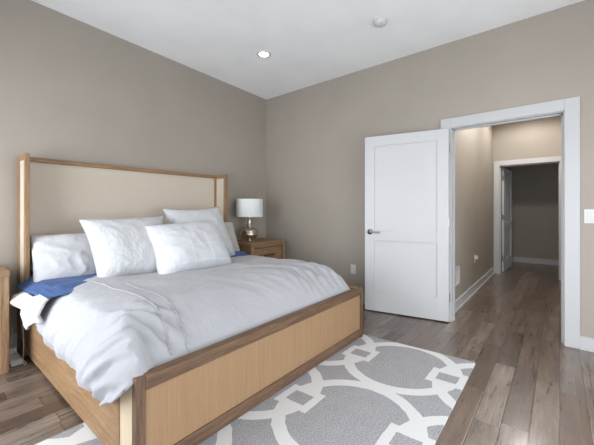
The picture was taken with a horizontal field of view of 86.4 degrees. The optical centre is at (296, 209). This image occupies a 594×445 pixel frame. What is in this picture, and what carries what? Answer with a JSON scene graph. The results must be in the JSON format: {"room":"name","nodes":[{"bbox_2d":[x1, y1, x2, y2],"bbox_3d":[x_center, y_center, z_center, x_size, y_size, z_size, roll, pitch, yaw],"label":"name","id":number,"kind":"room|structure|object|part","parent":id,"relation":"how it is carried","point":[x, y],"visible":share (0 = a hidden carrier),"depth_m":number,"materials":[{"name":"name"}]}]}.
{"room":"bedroom","nodes":[
{"label":"bedroom","id":0,"kind":"room"},
{"bbox_2d":[0,0,265,334],"bbox_3d":[-2.066,-0.375,3.340,0.150,3.130,4.970,0,0,40],"label":"wall","id":1,"kind":"structure","parent":0,"point":[71,89],"depth_m":3.29,"materials":[{"name":"paint"}]},
{"bbox_2d":[9,333,16,346],"bbox_3d":[-1.987,1.134,3.294,0.030,0.112,4.699,0,0,40],"label":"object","id":2,"kind":"structure","parent":1,"relation":"attached to","point":[14,336],"depth_m":2.73,"materials":[{"name":"paint"}]},
{"bbox_2d":[0,261,593,444],"bbox_3d":[1.669,1.240,3.583,5.600,0.100,10.100,0,0,40],"label":"floor","id":3,"kind":"structure","parent":0,"point":[524,386],"depth_m":2.27,"materials":[{"name":"brown wood"}]},
{"bbox_2d":[0,265,9,374],"bbox_3d":[-2.497,0.817,2.205,0.532,0.744,0.670,0,0,40],"label":"nightstand","id":4,"kind":"object","parent":3,"relation":"on","point":[4,273],"visible":1,"depth_m":2.28,"materials":[{"name":"brown wood"}]},
{"bbox_2d":[9,327,21,366],"bbox_3d":[-2.299,1.099,2.551,0.444,0.180,0.072,0,0,40],"label":"baseboard","id":5,"kind":"structure","parent":3,"relation":"on","point":[14,359],"depth_m":2.46,"materials":[{"name":"white wood"}]},
{"bbox_2d":[14,321,26,364],"bbox_3d":[-2.159,0.989,2.484,0.208,0.400,0.046,0,0,31],"label":"lamp cord","id":6,"kind":"object","parent":3,"relation":"on","point":[22,321],"visible":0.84,"depth_m":2.50,"materials":[{"name":"plastic"}]},
{"bbox_2d":[17,153,362,444],"bbox_3d":[-0.905,0.364,2.832,2.243,1.649,2.054,0,0,39],"label":"bed","id":7,"kind":"object","parent":3,"relation":"on","point":[187,399],"visible":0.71,"depth_m":2.21,"materials":[{"name":"oak wood"},{"name":"linen fabric"}]},
{"bbox_3d":[-2.377,0.365,2.720,0.085,1.648,0.032,0,0,39],"label":"wing post","id":8,"kind":"part","parent":7,"relation":"part of","materials":[{"name":"brown wood"}]},
{"bbox_3d":[-2.286,0.339,2.646,0.154,1.502,0.022,0,0,39],"label":"wing panel","id":9,"kind":"part","parent":7,"relation":"part of","materials":[{"name":"fabric"}]},
{"bbox_3d":[-2.210,0.364,2.585,0.045,1.649,0.032,0,0,39],"label":"wing post","id":10,"kind":"part","parent":7,"relation":"part of","materials":[{"name":"brown wood"}]},
{"bbox_2d":[9,291,48,329],"bbox_3d":[-1.892,0.706,2.216,0.622,0.256,0.104,0,0,37],"label":"sheet","id":11,"kind":"object","parent":7,"relation":"on","point":[31,307],"visible":1,"depth_m":2.15,"materials":[{"name":"white fabric"}]},
{"bbox_3d":[-1.504,0.964,2.022,1.780,0.408,0.030,0,0,39],"label":"rail","id":12,"kind":"part","parent":7,"relation":"part of","materials":[{"name":"brown wood"}]},
{"bbox_3d":[-0.810,0.951,1.463,0.033,0.450,0.042,0,0,39],"label":"footboard post","id":13,"kind":"part","parent":7,"relation":"part of","materials":[{"name":"brown wood"}]},
{"bbox_3d":[-1.761,0.323,3.521,0.040,1.495,1.994,0,0,39],"label":"headboard panel","id":14,"kind":"part","parent":7,"relation":"part of","materials":[{"name":"fabric"}]},
{"bbox_3d":[-1.756,-0.439,3.517,0.058,0.042,1.998,0,0,39],"label":"headboard rail","id":15,"kind":"part","parent":7,"relation":"part of","materials":[{"name":"brown wood"}]},
{"bbox_3d":[-0.747,0.951,1.415,0.125,0.398,0.036,0,0,39],"label":"footboard panel","id":16,"kind":"part","parent":7,"relation":"part of","materials":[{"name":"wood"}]},
{"bbox_3d":[-0.681,0.949,1.359,0.045,0.454,0.042,0,0,39],"label":"footboard post","id":17,"kind":"part","parent":7,"relation":"part of","materials":[{"name":"brown wood"}]},
{"bbox_3d":[-1.109,0.365,4.294,0.085,1.648,0.032,0,0,39],"label":"wing post","id":18,"kind":"part","parent":7,"relation":"part of","materials":[{"name":"brown wood"}]},
{"bbox_3d":[-1.018,-0.435,4.221,0.160,0.050,0.030,0,0,39],"label":"wing rail","id":19,"kind":"part","parent":7,"relation":"part of","materials":[{"name":"brown wood"}]},
{"bbox_3d":[-1.018,0.339,4.221,0.154,1.502,0.022,0,0,39],"label":"wing panel","id":20,"kind":"part","parent":7,"relation":"part of","materials":[{"name":"fabric"}]},
{"bbox_3d":[-0.942,0.364,4.159,0.045,1.649,0.032,0,0,39],"label":"wing post","id":21,"kind":"part","parent":7,"relation":"part of","materials":[{"name":"brown wood"}]},
{"bbox_3d":[-0.056,0.752,2.147,0.059,0.060,1.972,0,0,39],"label":"footboard rail","id":22,"kind":"part","parent":7,"relation":"part of","materials":[{"name":"brown wood"}]},
{"bbox_3d":[-0.052,0.939,2.145,0.028,0.323,1.974,0,0,39],"label":"footboard panel","id":23,"kind":"part","parent":7,"relation":"part of","materials":[{"name":"wood"}]},
{"bbox_3d":[-0.052,1.120,2.144,0.049,0.050,1.972,0,0,39],"label":"footboard rail","id":24,"kind":"part","parent":7,"relation":"part of","materials":[{"name":"brown wood"}]},
{"bbox_3d":[0.582,0.949,2.926,0.045,0.454,0.042,0,0,39],"label":"footboard post","id":25,"kind":"part","parent":7,"relation":"part of","materials":[{"name":"brown wood"}]},
{"bbox_3d":[-0.970,0.769,2.889,1.885,0.279,1.870,0,0,40],"label":"mattress","id":26,"kind":"object","parent":7,"relation":"on","visible":0},
{"bbox_2d":[30,233,96,281],"bbox_3d":[-1.923,0.428,2.808,0.326,0.424,0.694,0,0,40],"label":"pillow sham","id":27,"kind":"object","parent":26,"relation":"on","point":[59,255],"visible":0.61,"depth_m":2.65,"materials":[{"name":"grey fabric"}]},
{"bbox_2d":[16,251,248,297],"bbox_3d":[-1.253,0.590,3.091,0.863,0.151,2.150,0,0,40],"label":"sheet","id":28,"kind":"object","parent":26,"relation":"on","point":[48,288],"visible":0.28,"depth_m":2.35,"materials":[{"name":"blue fabric"}]},
{"bbox_2d":[79,215,163,276],"bbox_3d":[-1.459,0.349,2.846,0.444,0.578,0.750,0,0,40],"label":"throw pillow","id":29,"kind":"object","parent":28,"relation":"on","point":[119,247],"visible":0.73,"depth_m":2.66,"materials":[{"name":"grey fabric"}]},
{"bbox_2d":[145,220,231,273],"bbox_3d":[-1.015,0.381,3.066,0.450,0.523,0.794,0,0,40],"label":"throw pillow","id":30,"kind":"object","parent":28,"relation":"on","point":[177,247],"visible":0.83,"depth_m":2.90,"materials":[{"name":"fabric"}]},
{"bbox_2d":[163,206,234,255],"bbox_3d":[-1.050,0.277,3.552,0.361,0.632,0.779,0,0,40],"label":"throw pillow","id":31,"kind":"object","parent":28,"relation":"on","point":[173,216],"visible":0.35,"depth_m":3.55,"materials":[{"name":"grey fabric"}]},
{"bbox_2d":[167,222,239,251],"bbox_3d":[-1.101,0.359,3.849,0.883,0.404,0.228,0,0,-40],"label":"pillow sham","id":32,"kind":"object","parent":28,"relation":"on","point":[229,226],"visible":0.12,"depth_m":4.05,"materials":[{"name":"beige fabric"}]},
{"bbox_2d":[34,255,349,405],"bbox_3d":[-0.710,0.824,2.648,1.707,0.635,2.187,0,0,40],"label":"duvet","id":33,"kind":"object","parent":26,"relation":"on","point":[111,331],"visible":0.84,"depth_m":1.91,"materials":[{"name":"fabric"}]},
{"bbox_2d":[35,334,475,444],"bbox_3d":[-0.013,1.183,1.939,1.550,0.012,2.534,0,0,40],"label":"area rug","id":34,"kind":"object","parent":3,"relation":"on","point":[373,390],"visible":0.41,"depth_m":1.92,"materials":[{"name":"grey carpet"}]},
{"bbox_2d":[237,238,284,258],"bbox_3d":[-0.579,0.817,4.551,0.532,0.744,0.670,0,0,40],"label":"nightstand","id":35,"kind":"object","parent":3,"relation":"on","point":[265,247],"visible":0.37,"depth_m":4.39,"materials":[{"name":"brown wood"}]},
{"bbox_3d":[-0.778,0.789,4.318,0.420,0.601,0.020,0,0,40],"label":"panel","id":36,"kind":"part","parent":35,"relation":"part of","materials":[{"name":"brown wood"}]},
{"bbox_2d":[236,199,262,240],"bbox_3d":[-0.678,0.148,4.510,0.380,0.592,0.380,0,0,40],"label":"table lamp","id":37,"kind":"object","parent":35,"relation":"on","point":[249,208],"visible":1,"depth_m":4.38,"materials":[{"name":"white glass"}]},
{"bbox_3d":[-0.678,-0.021,4.510,0.380,0.253,0.380,0,0,40],"label":"lamp shade","id":38,"kind":"part","parent":37,"relation":"part of","materials":[{"name":"white fabric"}]},
{"bbox_3d":[-0.600,0.839,4.171,0.050,0.700,0.050,0,0,40],"label":"leg","id":39,"kind":"part","parent":35,"relation":"part of","materials":[{"name":"brown wood"}]},
{"bbox_3d":[-0.405,0.504,4.407,0.033,0.031,0.564,0,0,40],"label":"rail","id":40,"kind":"part","parent":35,"relation":"part of","materials":[{"name":"brown wood"}]},
{"bbox_3d":[-0.570,0.649,4.543,0.454,0.242,0.546,0,0,40],"label":"drawer","id":41,"kind":"part","parent":35,"relation":"part of","materials":[{"name":"brown wood"}]},
{"bbox_3d":[-0.210,0.839,4.643,0.050,0.700,0.050,0,0,40],"label":"leg","id":42,"kind":"part","parent":35,"relation":"part of","materials":[{"name":"brown wood"}]},
{"bbox_2d":[32,0,583,99],"bbox_3d":[0.035,-1.932,1.605,5.600,0.316,4.970,0,0,40],"label":"ceiling","id":43,"kind":"structure","parent":0,"point":[309,42],"depth_m":3.18,"materials":[{"name":"paint"}]},
{"bbox_2d":[257,50,270,57],"bbox_3d":[-0.387,-1.810,3.685,0.168,0.012,0.168,0,0,40],"label":"recessed light","id":44,"kind":"object","parent":43,"relation":"in","point":[262,53],"visible":1,"depth_m":3.68,"materials":[{"name":"white plastic"}]},
{"bbox_2d":[373,16,387,26],"bbox_3d":[0.795,-1.784,3.020,0.140,0.049,0.140,0,0,40],"label":"smoke detector","id":45,"kind":"object","parent":43,"relation":"attached to","point":[380,21],"visible":1,"depth_m":2.98,"materials":[{"name":"white plastic"}]},
{"bbox_2d":[266,0,593,337],"bbox_3d":[1.579,-0.293,3.475,5.300,2.966,0.120,0,0,40],"label":"wall","id":46,"kind":"structure","parent":0,"point":[316,134],"depth_m":3.78,"materials":[{"name":"paint"}]},
{"bbox_2d":[351,264,355,273],"bbox_3d":[0.729,0.772,4.094,0.074,0.118,0.008,0,0,40],"label":"outlet","id":47,"kind":"object","parent":46,"relation":"attached to","point":[353,267],"visible":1,"depth_m":4.09,"materials":[{"name":"white plastic"}]},
{"bbox_2d":[365,128,449,321],"bbox_3d":[1.209,0.164,3.533,0.908,2.028,0.166,0,0,28],"label":"door","id":48,"kind":"structure","parent":46,"relation":"in","point":[407,220],"depth_m":3.52,"materials":[{"name":"paint"}]},
{"bbox_3d":[0.884,0.260,3.652,0.157,0.062,0.065,0,0,28],"label":"lever handle","id":49,"kind":"part","parent":48,"relation":"part of","materials":[{"name":"silver metal"}]},
{"bbox_2d":[363,295,593,351],"bbox_3d":[1.544,1.134,3.407,5.269,0.112,0.030,0,0,40],"label":"baseboard","id":50,"kind":"structure","parent":46,"relation":"attached to","point":[586,343],"depth_m":2.66,"materials":[{"name":"paint"}]},
{"bbox_2d":[441,96,579,348],"bbox_3d":[2.021,0.113,3.098,1.120,2.155,0.141,0,0,40],"label":"trim","id":51,"kind":"structure","parent":46,"relation":"attached to","point":[568,109],"depth_m":2.75,"materials":[{"name":"paint"}]},
{"bbox_2d":[584,209,593,222],"bbox_3d":[2.482,0.057,2.644,0.118,0.118,0.010,0,0,40],"label":"light switch","id":52,"kind":"object","parent":46,"relation":"attached to","point":[588,213],"visible":1,"depth_m":2.66,"materials":[{"name":"white plastic"}]},
{"bbox_2d":[455,126,492,299],"bbox_3d":[2.628,-0.260,4.736,0.100,2.900,3.160,0,0,40],"label":"wall","id":53,"kind":"structure","parent":0,"point":[473,147],"depth_m":4.55,"materials":[{"name":"paint"}]},
{"bbox_2d":[455,266,459,286],"bbox_3d":[1.921,0.800,3.790,0.012,0.220,0.240,0,0,40],"label":"access panel","id":54,"kind":"object","parent":53,"relation":"attached to","point":[457,269],"visible":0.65,"depth_m":3.81,"materials":[{"name":"paint"}]},
{"bbox_2d":[455,267,493,312],"bbox_3d":[2.680,1.134,4.696,0.030,0.112,3.105,0,0,40],"label":"baseboard","id":55,"kind":"structure","parent":53,"relation":"attached to","point":[474,288],"depth_m":4.41,"materials":[{"name":"paint"}]},
{"bbox_2d":[493,116,560,266],"bbox_3d":[4.054,-0.260,5.685,4.300,2.900,0.120,0,0,40],"label":"wall","id":56,"kind":"structure","parent":0,"point":[538,138],"depth_m":5.60,"materials":[{"name":"paint"}]},
{"bbox_2d":[502,167,514,271],"bbox_3d":[4.179,0.192,6.285,0.166,1.973,0.851,0,0,43],"label":"door","id":57,"kind":"structure","parent":56,"relation":"in","point":[507,222],"depth_m":6.21,"materials":[{"name":"paint"}]},
{"bbox_2d":[494,156,560,280],"bbox_3d":[4.123,0.147,5.628,1.042,2.086,0.160,0,0,40],"label":"trim","id":58,"kind":"structure","parent":56,"relation":"attached to","point":[556,159],"depth_m":5.85,"materials":[{"name":"paint"}]},
{"bbox_2d":[501,163,558,259],"bbox_3d":[5.213,-0.260,7.089,4.300,2.900,0.120,0,0,40],"label":"wall","id":59,"kind":"structure","parent":0,"point":[535,188],"depth_m":6.97,"materials":[{"name":"paint"}]},
{"bbox_2d":[501,256,558,265],"bbox_3d":[5.204,1.134,6.999,4.180,0.112,0.030,0,0,40],"label":"baseboard","id":60,"kind":"structure","parent":59,"relation":"attached to","point":[514,259],"depth_m":6.96,"materials":[{"name":"paint"}]}
]}

